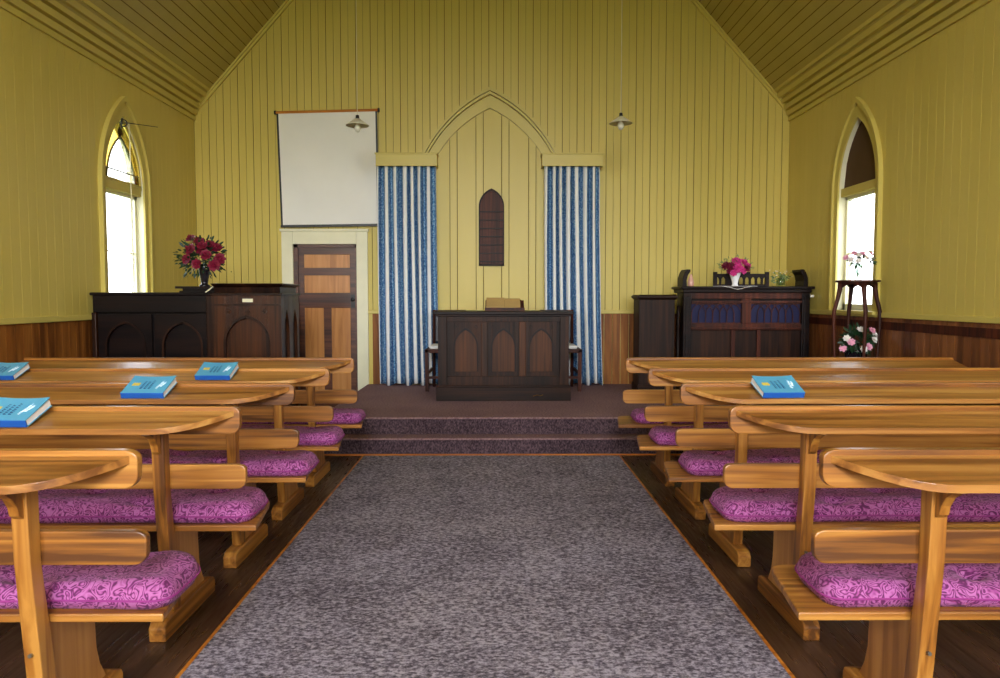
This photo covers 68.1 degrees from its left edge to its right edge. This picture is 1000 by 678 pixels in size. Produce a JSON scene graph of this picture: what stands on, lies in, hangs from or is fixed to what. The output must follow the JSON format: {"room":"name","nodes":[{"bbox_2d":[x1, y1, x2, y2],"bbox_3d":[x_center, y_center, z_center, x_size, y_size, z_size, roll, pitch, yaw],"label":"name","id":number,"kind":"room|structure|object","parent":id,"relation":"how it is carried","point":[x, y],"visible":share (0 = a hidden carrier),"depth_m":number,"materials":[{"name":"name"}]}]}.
{"room":"church","nodes":[
{"label":"church","id":0,"kind":"room"},
{"bbox_2d":[0,8,197,318],"bbox_3d":[-3.660,-0.614,2.700,0.150,3.620,12.600,0,3,0],"label":"wall","id":1,"kind":"structure","parent":0,"point":[56,102],"depth_m":6.12,"materials":[{"name":"yellow paint"}]},
{"bbox_2d":[0,315,91,324],"bbox_3d":[-3.567,0.024,2.716,0.035,0.045,12.260,0,3,0],"label":"trim","id":2,"kind":"structure","parent":1,"relation":"attached to","point":[4,321],"depth_m":5.78,"materials":[{"name":"yellow paint"}]},
{"bbox_2d":[0,320,92,362],"bbox_3d":[-3.579,0.617,2.757,0.012,1.155,12.274,0,3,0],"label":"wainscot","id":3,"kind":"structure","parent":1,"relation":"attached to","point":[65,339],"depth_m":5.86,"materials":[{"name":"brown wood"}]},
{"bbox_2d":[0,0,209,120],"bbox_3d":[-3.477,-2.411,2.599,0.215,0.360,12.300,0,3,0],"label":"trim","id":4,"kind":"structure","parent":1,"relation":"attached to","point":[35,13],"depth_m":6.67,"materials":[{"name":"yellow paint"}]},
{"bbox_2d":[97,96,153,291],"bbox_3d":[-3.629,-1.280,7.119,0.160,2.080,0.956,0,3,0],"label":"window","id":5,"kind":"structure","parent":1,"relation":"in","point":[114,188],"depth_m":7.17,"materials":[{"name":"yellow paint"}]},
{"bbox_2d":[120,118,154,286],"bbox_3d":[-3.443,-1.305,7.099,0.349,1.601,0.031,0,3,-6],"label":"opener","id":6,"kind":"object","parent":5,"relation":"attached to","point":[122,119],"visible":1,"depth_m":7.08,"materials":[{"name":"black paint"}]},
{"bbox_2d":[42,0,940,102],"bbox_3d":[-0.055,-3.227,2.571,7.423,2.109,12.600,0,3,0],"label":"ceiling","id":7,"kind":"structure","parent":0,"point":[203,38],"depth_m":7.66,"materials":[{"name":"yellow paint"}]},
{"bbox_2d":[346,10,368,131],"bbox_3d":[-1.384,-3.257,7.120,0.224,2.503,0.224,0,3,0],"label":"pendant lamp","id":8,"kind":"object","parent":7,"relation":"hanging from","point":[357,124],"visible":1,"depth_m":7.16,"materials":[{"name":"white metal"}]},
{"bbox_2d":[609,18,631,129],"bbox_3d":[1.175,-3.270,7.133,0.224,2.478,0.224,0,3,0],"label":"pendant lamp","id":9,"kind":"object","parent":7,"relation":"hanging from","point":[620,121],"visible":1,"depth_m":7.17,"materials":[{"name":"white metal"}]},
{"bbox_2d":[194,0,789,383],"bbox_3d":[-0.088,-1.881,8.882,7.360,5.450,0.150,0,3,0],"label":"wall","id":10,"kind":"structure","parent":0,"point":[698,178],"depth_m":8.76,"materials":[{"name":"yellow paint"},{"name":"wood"}]},
{"bbox_2d":[279,229,368,407],"bbox_3d":[-2.091,-0.308,8.963,1.355,2.300,0.245,0,3,0],"label":"door","id":11,"kind":"structure","parent":10,"relation":"in","point":[330,266],"depth_m":8.90,"materials":[{"name":"beige paint"}]},
{"bbox_2d":[274,108,379,227],"bbox_3d":[-2.035,-2.019,8.739,1.236,1.398,0.048,0,3,0],"label":"projection screen","id":12,"kind":"object","parent":10,"relation":"attached to","point":[328,169],"visible":0.88,"depth_m":8.74,"materials":[{"name":"white fabric"}]},
{"bbox_2d":[375,152,438,168],"bbox_3d":[-1.087,-2.089,8.677,0.730,0.152,0.225,0,3,0],"label":"pelmet","id":13,"kind":"object","parent":10,"relation":"attached to","point":[382,158],"visible":0.99,"depth_m":8.57,"materials":[{"name":"yellow paint"}]},
{"bbox_2d":[377,166,437,385],"bbox_3d":[-1.075,-0.747,8.730,0.719,2.597,0.117,0,3,0],"label":"curtain","id":14,"kind":"object","parent":10,"relation":"hanging from","point":[406,195],"visible":0.96,"depth_m":8.71,"materials":[{"name":"blue fabric"}]},
{"bbox_2d":[412,87,556,384],"bbox_3d":[-0.118,-1.209,8.811,1.956,3.516,0.068,0,3,0],"label":"trim","id":15,"kind":"structure","parent":10,"relation":"attached to","point":[489,102],"depth_m":8.72,"materials":[{"name":"yellow paint"}]},
{"bbox_2d":[429,109,544,384],"bbox_3d":[-0.118,-1.087,8.827,1.660,3.270,0.049,0,3,0],"label":"wall panel","id":16,"kind":"object","parent":10,"relation":"attached to","point":[489,151],"depth_m":8.80,"materials":[{"name":"yellow paint"}]},
{"bbox_2d":[195,0,787,111],"bbox_3d":[-0.088,-3.613,8.684,7.060,1.970,0.050,0,3,0],"label":"trim","id":17,"kind":"structure","parent":10,"relation":"attached to","point":[697,4],"depth_m":8.69,"materials":[{"name":"yellow paint"}]},
{"bbox_2d":[479,188,503,265],"bbox_3d":[-0.101,-1.328,8.794,0.302,0.915,0.035,0,3,0],"label":"hymn board","id":18,"kind":"object","parent":10,"relation":"attached to","point":[491,203],"visible":1,"depth_m":8.79,"materials":[{"name":"brown wood"}]},
{"bbox_2d":[368,310,676,313],"bbox_3d":[-0.088,-0.326,8.878,7.060,0.045,0.035,0,3,0],"label":"trim","id":19,"kind":"structure","parent":10,"relation":"attached to","point":[369,311],"depth_m":8.87,"materials":[{"name":"yellow paint"}]},
{"bbox_2d":[372,314,676,383],"bbox_3d":[-0.091,0.267,8.923,7.054,1.155,0.012,0,3,0],"label":"wainscot","id":20,"kind":"structure","parent":10,"relation":"attached to","point":[614,351],"depth_m":8.91,"materials":[{"name":"brown wood"}]},
{"bbox_2d":[540,153,603,168],"bbox_3d":[0.843,-2.090,8.688,0.730,0.152,0.225,0,3,0],"label":"pelmet","id":21,"kind":"object","parent":10,"relation":"attached to","point":[547,159],"visible":0.99,"depth_m":8.59,"materials":[{"name":"yellow paint"}]},
{"bbox_2d":[544,166,602,385],"bbox_3d":[0.866,-0.748,8.740,0.703,2.597,0.121,0,3,0],"label":"curtain","id":22,"kind":"object","parent":10,"relation":"hanging from","point":[571,193],"visible":0.79,"depth_m":8.71,"materials":[{"name":"blue fabric"}]},
{"bbox_2d":[0,455,999,677],"bbox_3d":[-0.055,1.242,2.825,7.360,0.100,12.600,0,3,0],"label":"floor","id":23,"kind":"structure","parent":0,"point":[964,648],"depth_m":3.06,"materials":[{"name":"brown wood"}]},
{"bbox_2d":[0,448,180,677],"bbox_3d":[-2.190,0.766,2.246,2.404,0.915,0.609,0,3,0],"label":"pew","id":24,"kind":"object","parent":23,"relation":"on","point":[57,643],"visible":0.89,"depth_m":2.11,"materials":[{"name":"brown wood"}]},
{"bbox_2d":[0,456,129,494],"bbox_3d":[-2.220,0.369,2.009,2.341,0.062,0.182,0,3,0],"label":"shelf","id":25,"kind":"object","parent":24,"relation":"attached to","point":[18,474],"depth_m":2.04,"materials":[{"name":"brown wood"}]},
{"bbox_2d":[0,550,200,609],"bbox_3d":[-2.155,0.750,2.350,2.361,0.086,0.365,0,3,0],"label":"seat cushion","id":26,"kind":"object","parent":24,"relation":"on","point":[159,580],"visible":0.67,"depth_m":2.21,"materials":[{"name":"fabric"}]},
{"bbox_2d":[0,406,269,641],"bbox_3d":[-2.194,0.719,3.084,2.404,0.915,0.609,0,3,0],"label":"pew","id":27,"kind":"object","parent":23,"relation":"on","point":[155,423],"visible":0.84,"depth_m":2.94,"materials":[{"name":"brown wood"}]},
{"bbox_2d":[0,397,51,426],"bbox_3d":[-1.870,0.279,2.840,0.205,0.095,0.166,0,3,1],"label":"book","id":28,"kind":"object","parent":27,"relation":"on","point":[14,412],"visible":1,"depth_m":2.83,"materials":[{"name":"paper"}]},
{"bbox_2d":[0,403,21,414],"bbox_3d":[-1.873,0.268,2.834,0.050,0.003,0.085,0,24,1],"label":"print","id":29,"kind":"object","parent":28,"relation":"on","point":[21,403],"depth_m":2.83},
{"bbox_2d":[18,404,34,414],"bbox_3d":[-1.805,0.267,2.831,0.035,0.002,0.091,0,24,1],"label":"print","id":30,"kind":"object","parent":28,"relation":"on","point":[24,410],"depth_m":2.83},
{"bbox_2d":[0,411,233,434],"bbox_3d":[-2.225,0.322,2.848,2.341,0.062,0.182,0,3,0],"label":"shelf","id":31,"kind":"object","parent":27,"relation":"attached to","point":[50,422],"depth_m":2.83,"materials":[{"name":"brown wood"}]},
{"bbox_2d":[0,486,267,523],"bbox_3d":[-2.177,0.702,3.188,2.326,0.086,0.365,0,3,0],"label":"seat cushion","id":32,"kind":"object","parent":27,"relation":"on","point":[244,504],"visible":0.7,"depth_m":3.04,"materials":[{"name":"purple fabric"}]},
{"bbox_2d":[0,383,309,567],"bbox_3d":[-2.199,0.674,3.873,2.404,0.915,0.609,0,3,0],"label":"pew","id":33,"kind":"object","parent":23,"relation":"on","point":[244,543],"visible":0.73,"depth_m":3.73,"materials":[{"name":"brown wood"}]},
{"bbox_2d":[135,449,151,463],"bbox_3d":[-1.884,0.661,3.909,0.248,0.085,0.345,0,3,0],"label":"seat cushion","id":34,"kind":"object","parent":33,"relation":"on","point":[146,454],"depth_m":3.94,"materials":[{"name":"purple fabric"}]},
{"bbox_2d":[0,387,288,403],"bbox_3d":[-2.229,0.277,3.637,2.341,0.062,0.182,0,3,0],"label":"shelf","id":35,"kind":"object","parent":33,"relation":"attached to","point":[58,395],"depth_m":3.62,"materials":[{"name":"brown wood"}]},
{"bbox_2d":[120,376,177,397],"bbox_3d":[-1.720,0.234,3.629,0.205,0.095,0.166,0,3,0],"label":"book","id":36,"kind":"object","parent":33,"relation":"on","point":[139,386],"visible":1,"depth_m":3.60,"materials":[{"name":"paper"}]},
{"bbox_2d":[139,381,153,388],"bbox_3d":[-1.722,0.223,3.623,0.050,0.002,0.085,0,24,0],"label":"print","id":37,"kind":"object","parent":36,"relation":"on","point":[143,384],"depth_m":3.62},
{"bbox_2d":[169,449,226,462],"bbox_3d":[-1.605,0.661,3.921,0.431,0.085,0.323,0,3,0],"label":"seat cushion","id":38,"kind":"object","parent":33,"relation":"on","point":[175,456],"depth_m":3.95,"materials":[{"name":"purple fabric"}]},
{"bbox_2d":[239,450,318,476],"bbox_3d":[-1.167,0.670,3.761,0.516,0.085,0.589,0,3,0],"label":"seat cushion","id":39,"kind":"object","parent":33,"relation":"on","point":[257,463],"depth_m":3.84,"materials":[{"name":"purple fabric"}]},
{"bbox_2d":[0,368,341,519],"bbox_3d":[-2.203,0.629,4.662,2.404,0.915,0.609,0,3,0],"label":"pew","id":40,"kind":"object","parent":23,"relation":"on","point":[290,495],"visible":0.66,"depth_m":4.51,"materials":[{"name":"brown wood"}]},
{"bbox_2d":[0,362,29,379],"bbox_3d":[-2.954,0.190,4.411,0.205,0.095,0.166,0,3,0],"label":"book","id":41,"kind":"object","parent":40,"relation":"on","point":[8,371],"visible":1,"depth_m":4.40,"materials":[{"name":"paper"}]},
{"bbox_2d":[0,371,324,382],"bbox_3d":[-2.233,0.232,4.425,2.341,0.062,0.182,0,3,0],"label":"shelf","id":42,"kind":"object","parent":40,"relation":"attached to","point":[28,376],"depth_m":4.42,"materials":[{"name":"brown wood"}]},
{"bbox_2d":[194,362,238,379],"bbox_3d":[-1.689,0.190,4.418,0.205,0.095,0.166,0,3,0],"label":"book","id":43,"kind":"object","parent":40,"relation":"on","point":[208,370],"visible":1,"depth_m":4.39,"materials":[{"name":"paper"}]},
{"bbox_2d":[240,425,344,445],"bbox_3d":[-2.178,0.613,4.766,2.341,0.086,0.365,0,3,0],"label":"seat cushion","id":44,"kind":"object","parent":40,"relation":"on","point":[322,435],"visible":0.15,"depth_m":4.64,"materials":[{"name":"purple fabric"}]},
{"bbox_2d":[19,357,362,486],"bbox_3d":[-2.207,0.585,5.450,2.404,0.915,0.609,0,3,0],"label":"pew","id":45,"kind":"object","parent":23,"relation":"on","point":[310,396],"visible":0.38,"depth_m":5.28,"materials":[{"name":"brown wood"}]},
{"bbox_2d":[19,360,350,368],"bbox_3d":[-2.237,0.188,5.214,2.341,0.062,0.182,0,3,0],"label":"shelf","id":46,"kind":"object","parent":45,"relation":"attached to","point":[329,364],"depth_m":5.23,"materials":[{"name":"brown wood"}]},
{"bbox_2d":[242,422,273,423],"bbox_3d":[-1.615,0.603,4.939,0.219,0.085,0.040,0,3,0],"label":"seat cushion","id":47,"kind":"object","parent":45,"relation":"on","point":[242,422],"depth_m":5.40,"materials":[{"name":"purple fabric"}]},
{"bbox_2d":[284,422,307,423],"bbox_3d":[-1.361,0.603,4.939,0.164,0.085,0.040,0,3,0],"label":"seat cushion","id":48,"kind":"object","parent":45,"relation":"on","point":[284,422],"depth_m":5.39,"materials":[{"name":"purple fabric"}]},
{"bbox_2d":[316,408,365,423],"bbox_3d":[-1.095,0.585,5.250,0.317,0.085,0.664,0,3,0],"label":"seat cushion","id":49,"kind":"object","parent":45,"relation":"on","point":[349,415],"depth_m":5.40,"materials":[{"name":"purple fabric"}]},
{"bbox_2d":[89,283,300,405],"bbox_3d":[-2.729,0.234,6.747,1.694,1.468,0.624,0,3,0],"label":"pulpit","id":50,"kind":"object","parent":23,"relation":"on","point":[228,319],"visible":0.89,"depth_m":6.49,"materials":[{"name":"black wood"}]},
{"bbox_2d":[198,264,209,285],"bbox_3d":[-2.702,-0.580,6.763,0.112,0.200,0.112,0,3,0],"label":"flower vase","id":51,"kind":"object","parent":50,"relation":"on","point":[204,277],"visible":0.68,"depth_m":6.73,"materials":[{"name":"black ceramic"}]},
{"bbox_2d":[172,234,231,277],"bbox_3d":[-2.719,-0.729,6.775,0.545,0.455,0.377,0,3,0],"label":"flower bouquet","id":52,"kind":"object","parent":51,"relation":"in","point":[206,249],"visible":0.99,"depth_m":6.70,"materials":[{"name":"red plant"}]},
{"bbox_2d":[175,455,795,677],"bbox_3d":[-0.048,1.240,1.873,2.188,0.010,8.800,0,3,0],"label":"carpet runner","id":53,"kind":"object","parent":23,"relation":"on","point":[411,566],"visible":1,"depth_m":3.39,"materials":[{"name":"grey carpet"}]},
{"bbox_2d":[334,384,685,433],"bbox_3d":[0.929,0.764,7.721,5.040,0.300,2.480,0,3,0],"label":"platform","id":54,"kind":"object","parent":23,"relation":"on","point":[395,408],"visible":0.32,"depth_m":6.74,"materials":[{"name":"brown carpet"}]},
{"bbox_2d":[425,310,437,391],"bbox_3d":[-0.591,0.121,8.450,0.490,0.902,0.505,0,3,0],"label":"chair","id":55,"kind":"object","parent":54,"relation":"on","point":[433,348],"visible":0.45,"depth_m":8.38,"materials":[{"name":"brown wood"}]},
{"bbox_2d":[433,310,573,400],"bbox_3d":[0.033,0.158,7.757,1.410,0.904,0.670,0,3,0],"label":"altar","id":56,"kind":"object","parent":54,"relation":"on","point":[483,355],"visible":1,"depth_m":7.47,"materials":[{"name":"brown wood"}]},
{"bbox_2d":[485,300,524,310],"bbox_3d":[0.049,-0.346,7.672,0.410,0.110,0.162,0,3,0],"label":"book stand","id":57,"kind":"object","parent":56,"relation":"on","point":[522,308],"visible":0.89,"depth_m":7.59,"materials":[{"name":"brown wood"}]},
{"bbox_2d":[486,298,520,307],"bbox_3d":[0.036,-0.371,7.667,0.365,0.116,0.130,0,3,0],"label":"book","id":58,"kind":"object","parent":57,"relation":"on","point":[490,302],"visible":1,"depth_m":7.65,"materials":[{"name":"beige paper"}]},
{"bbox_2d":[568,310,581,391],"bbox_3d":[0.664,0.120,8.457,0.490,0.902,0.505,0,3,0],"label":"chair","id":59,"kind":"object","parent":54,"relation":"on","point":[573,348],"visible":0.4,"depth_m":8.28,"materials":[{"name":"brown wood"}]},
{"bbox_2d":[631,295,677,389],"bbox_3d":[1.711,0.045,8.240,0.440,1.074,0.370,0,3,0],"label":"base cabinet","id":60,"kind":"object","parent":54,"relation":"on","point":[654,315],"visible":0.61,"depth_m":8.08,"materials":[{"name":"brown wood"}]},
{"bbox_2d":[671,269,814,388],"bbox_3d":[2.684,-0.092,8.223,1.493,1.349,0.480,0,3,0],"label":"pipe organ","id":61,"kind":"object","parent":54,"relation":"on","point":[717,320],"visible":0.83,"depth_m":8.05,"materials":[{"name":"brown wood"}]},
{"bbox_2d":[687,274,693,285],"bbox_3d":[2.111,-0.649,8.188,0.072,0.135,0.070,0,3,0],"label":"ornament","id":62,"kind":"object","parent":61,"relation":"on","point":[690,280],"visible":0.91,"depth_m":8.16,"materials":[{"name":"ceramic"}]},
{"bbox_3d":[2.556,-0.557,8.054,0.483,0.040,0.204,0,3,0],"label":"lace doily","id":63,"kind":"object","parent":61,"relation":"on","visible":0},
{"bbox_2d":[730,272,740,285],"bbox_3d":[2.556,-0.656,8.050,0.132,0.157,0.131,0,3,0],"label":"flower vase","id":64,"kind":"object","parent":63,"relation":"on","point":[734,279],"visible":0.84,"depth_m":8.02,"materials":[{"name":"white ceramic"}]},
{"bbox_2d":[717,254,753,275],"bbox_3d":[2.554,-0.772,8.039,0.414,0.299,0.269,0,3,0],"label":"flower bouquet","id":65,"kind":"object","parent":64,"relation":"in","point":[734,266],"visible":1,"depth_m":7.97,"materials":[{"name":"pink plant"}]},
{"bbox_3d":[3.086,-0.624,8.135,0.092,0.090,0.091,0,3,0],"label":"glass jar","id":66,"kind":"object","parent":61,"relation":"on","visible":0},
{"bbox_2d":[769,270,790,284],"bbox_3d":[3.090,-0.678,8.146,0.267,0.172,0.204,0,3,0],"label":"sprigs","id":67,"kind":"object","parent":66,"relation":"in","point":[781,278],"visible":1,"depth_m":8.12,"materials":[{"name":"green plant"}]},
{"bbox_2d":[832,280,881,356],"bbox_3d":[3.219,0.072,6.692,0.372,1.202,0.372,-2,4,-26],"label":"plant stand","id":68,"kind":"object","parent":54,"relation":"on","point":[851,284],"visible":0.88,"depth_m":6.65,"materials":[{"name":"brown wood"}]},
{"bbox_2d":[844,350,866,356],"bbox_3d":[3.219,0.162,6.697,0.210,0.140,0.208,0,3,0],"label":"plant pot","id":69,"kind":"object","parent":68,"relation":"on","point":[854,354],"visible":0.24,"depth_m":6.62,"materials":[{"name":"black ceramic"}]},
{"bbox_2d":[838,322,877,356],"bbox_3d":[3.215,0.017,6.666,0.337,0.351,0.301,0,3,0],"label":"potted flowers","id":70,"kind":"object","parent":69,"relation":"in","point":[851,344],"visible":0.84,"depth_m":6.61,"materials":[{"name":"green plant"}]},
{"bbox_3d":[3.219,-0.604,6.654,0.090,0.150,0.089,0,3,0],"label":"flower vase","id":71,"kind":"object","parent":68,"relation":"on","visible":0},
{"bbox_2d":[843,251,876,277],"bbox_3d":[3.228,-0.670,6.653,0.309,0.245,0.193,0,3,0],"label":"flower bouquet","id":72,"kind":"object","parent":71,"relation":"in","point":[851,259],"visible":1,"depth_m":6.62,"materials":[{"name":"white plant"}]},
{"bbox_2d":[324,434,723,453],"bbox_3d":[0.936,0.913,6.405,5.040,0.150,0.205,0,3,0],"label":"step","id":73,"kind":"structure","parent":23,"relation":"on","point":[350,443],"depth_m":6.33,"materials":[{"name":"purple carpet"}]},
{"bbox_2d":[324,454,680,455],"bbox_3d":[0.946,0.987,6.327,5.020,0.012,0.013,0,3,0],"label":"trim","id":74,"kind":"structure","parent":73,"relation":"attached to","point":[324,454],"depth_m":6.31,"materials":[{"name":"orange wood"}]},
{"bbox_2d":[617,357,968,485],"bbox_3d":[2.063,0.583,5.474,2.404,0.915,0.609,0,3,0],"label":"pew","id":75,"kind":"object","parent":23,"relation":"on","point":[668,395],"visible":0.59,"depth_m":5.32,"materials":[{"name":"brown wood"}]},
{"bbox_2d":[630,408,663,423],"bbox_3d":[1.003,0.585,5.249,0.181,0.085,0.663,0,3,0],"label":"seat cushion","id":76,"kind":"object","parent":75,"relation":"on","point":[637,415],"depth_m":5.42,"materials":[{"name":"purple fabric"}]},
{"bbox_2d":[672,422,693,423],"bbox_3d":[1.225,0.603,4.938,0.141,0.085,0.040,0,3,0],"label":"seat cushion","id":77,"kind":"object","parent":75,"relation":"on","point":[672,422],"depth_m":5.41,"materials":[{"name":"purple fabric"}]},
{"bbox_2d":[703,422,727,423],"bbox_3d":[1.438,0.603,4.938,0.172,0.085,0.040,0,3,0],"label":"seat cushion","id":78,"kind":"object","parent":75,"relation":"on","point":[704,422],"depth_m":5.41,"materials":[{"name":"purple fabric"}]},
{"bbox_2d":[629,360,968,368],"bbox_3d":[2.096,0.186,5.237,2.341,0.062,0.182,0,3,0],"label":"shelf","id":79,"kind":"object","parent":75,"relation":"attached to","point":[633,364],"depth_m":5.24,"materials":[{"name":"brown wood"}]},
{"bbox_2d":[637,368,999,519],"bbox_3d":[2.068,0.628,4.685,2.404,0.915,0.609,0,3,0],"label":"pew","id":80,"kind":"object","parent":23,"relation":"on","point":[688,494],"visible":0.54,"depth_m":4.53,"materials":[{"name":"brown wood"}]},
{"bbox_2d":[648,424,728,444],"bbox_3d":[2.089,0.611,4.789,2.247,0.086,0.367,0,3,0],"label":"seat cushion","id":81,"kind":"object","parent":80,"relation":"on","point":[660,435],"visible":0.09,"depth_m":4.70,"materials":[{"name":"purple fabric"}]},
{"bbox_2d":[652,371,999,382],"bbox_3d":[2.100,0.231,4.449,2.341,0.062,0.182,0,3,0],"label":"shelf","id":82,"kind":"object","parent":80,"relation":"attached to","point":[657,376],"depth_m":4.45,"materials":[{"name":"brown wood"}]},
{"bbox_2d":[664,382,999,566],"bbox_3d":[2.072,0.673,3.896,2.404,0.915,0.609,0,3,0],"label":"pew","id":83,"kind":"object","parent":23,"relation":"on","point":[816,393],"visible":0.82,"depth_m":3.75,"materials":[{"name":"brown wood"}]},
{"bbox_2d":[678,450,734,475],"bbox_3d":[1.091,0.669,3.771,0.389,0.085,0.568,0,3,0],"label":"seat cushion","id":84,"kind":"object","parent":83,"relation":"on","point":[701,463],"depth_m":3.86,"materials":[{"name":"purple fabric"}]},
{"bbox_2d":[747,448,799,462],"bbox_3d":[1.454,0.660,3.934,0.395,0.085,0.348,0,3,0],"label":"seat cushion","id":85,"kind":"object","parent":83,"relation":"on","point":[776,455],"depth_m":3.96,"materials":[{"name":"purple fabric"}]},
{"bbox_2d":[750,375,804,397],"bbox_3d":[1.366,0.233,3.646,0.205,0.095,0.166,0,3,-4],"label":"book","id":86,"kind":"object","parent":83,"relation":"on","point":[766,386],"visible":1,"depth_m":3.62,"materials":[{"name":"paper"}]},
{"bbox_2d":[772,380,783,387],"bbox_3d":[1.363,0.222,3.640,0.050,0.003,0.085,0,24,-4],"label":"print","id":87,"kind":"object","parent":86,"relation":"on","point":[773,384],"depth_m":3.63},
{"bbox_2d":[685,386,999,403],"bbox_3d":[2.105,0.276,3.660,2.341,0.062,0.182,0,3,0],"label":"shelf","id":88,"kind":"object","parent":83,"relation":"attached to","point":[693,394],"depth_m":3.63,"materials":[{"name":"brown wood"}]},
{"bbox_2d":[703,405,999,639],"bbox_3d":[2.076,0.718,3.107,2.404,0.915,0.609,0,3,0],"label":"pew","id":89,"kind":"object","parent":23,"relation":"on","point":[792,540],"visible":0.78,"depth_m":2.95,"materials":[{"name":"brown wood"}]},
{"bbox_2d":[709,486,999,521],"bbox_3d":[2.070,0.701,3.211,2.302,0.086,0.367,0,3,0],"label":"seat cushion","id":90,"kind":"object","parent":89,"relation":"on","point":[733,504],"visible":0.76,"depth_m":3.06,"materials":[{"name":"purple fabric"}]},
{"bbox_2d":[736,410,999,433],"bbox_3d":[2.109,0.321,2.871,2.341,0.062,0.182,0,3,0],"label":"shelf","id":91,"kind":"object","parent":89,"relation":"attached to","point":[799,421],"depth_m":2.85,"materials":[{"name":"brown wood"}]},
{"bbox_2d":[772,447,999,677],"bbox_3d":[2.081,0.765,2.269,2.404,0.915,0.609,0,3,0],"label":"pew","id":92,"kind":"object","parent":23,"relation":"on","point":[902,641],"visible":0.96,"depth_m":2.13,"materials":[{"name":"brown wood"}]},
{"bbox_2d":[794,552,999,606],"bbox_3d":[2.095,0.749,2.373,2.262,0.086,0.367,0,3,0],"label":"seat cushion","id":93,"kind":"object","parent":92,"relation":"on","point":[835,584],"visible":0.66,"depth_m":2.22,"materials":[{"name":"purple fabric"}]},
{"bbox_2d":[831,455,999,492],"bbox_3d":[2.114,0.368,2.033,2.341,0.062,0.182,0,3,0],"label":"shelf","id":94,"kind":"object","parent":92,"relation":"attached to","point":[934,473],"depth_m":2.04,"materials":[{"name":"brown wood"}]},
{"bbox_2d":[786,0,999,316],"bbox_3d":[3.550,-0.616,2.739,0.150,3.620,12.600,0,3,0],"label":"wall","id":95,"kind":"structure","parent":0,"point":[935,106],"depth_m":6.00,"materials":[{"name":"yellow paint"},{"name":"cream gloss paint"},{"name":"frosted glass"}]},
{"bbox_2d":[826,97,882,314],"bbox_3d":[3.471,-1.282,7.158,0.160,2.080,0.956,0,3,0],"label":"window","id":96,"kind":"structure","parent":95,"relation":"in","point":[862,191],"depth_m":7.22,"materials":[{"name":"yellow paint"}]},
{"bbox_2d":[774,0,992,121],"bbox_3d":[3.368,-2.413,2.636,0.215,0.360,12.300,0,3,0],"label":"trim","id":97,"kind":"structure","parent":95,"relation":"attached to","point":[944,13],"depth_m":6.66,"materials":[{"name":"yellow paint"}]},
{"bbox_2d":[809,314,999,367],"bbox_3d":[3.469,0.608,2.795,0.012,1.170,12.274,0,3,0],"label":"wainscot","id":98,"kind":"structure","parent":95,"relation":"attached to","point":[972,352],"depth_m":6.08,"materials":[{"name":"brown wood"}]},
{"bbox_2d":[809,317,999,338],"bbox_3d":[3.458,0.099,2.754,0.010,0.070,12.250,0,3,0],"label":"trim","id":99,"kind":"structure","parent":95,"relation":"attached to","point":[991,333],"depth_m":5.99,"materials":[{"name":"brown wood"}]},
{"bbox_2d":[810,310,999,323],"bbox_3d":[3.458,0.006,2.753,0.035,0.045,12.260,0,3,0],"label":"trim","id":100,"kind":"structure","parent":95,"relation":"attached to","point":[974,319],"depth_m":5.87,"materials":[{"name":"yellow paint"}]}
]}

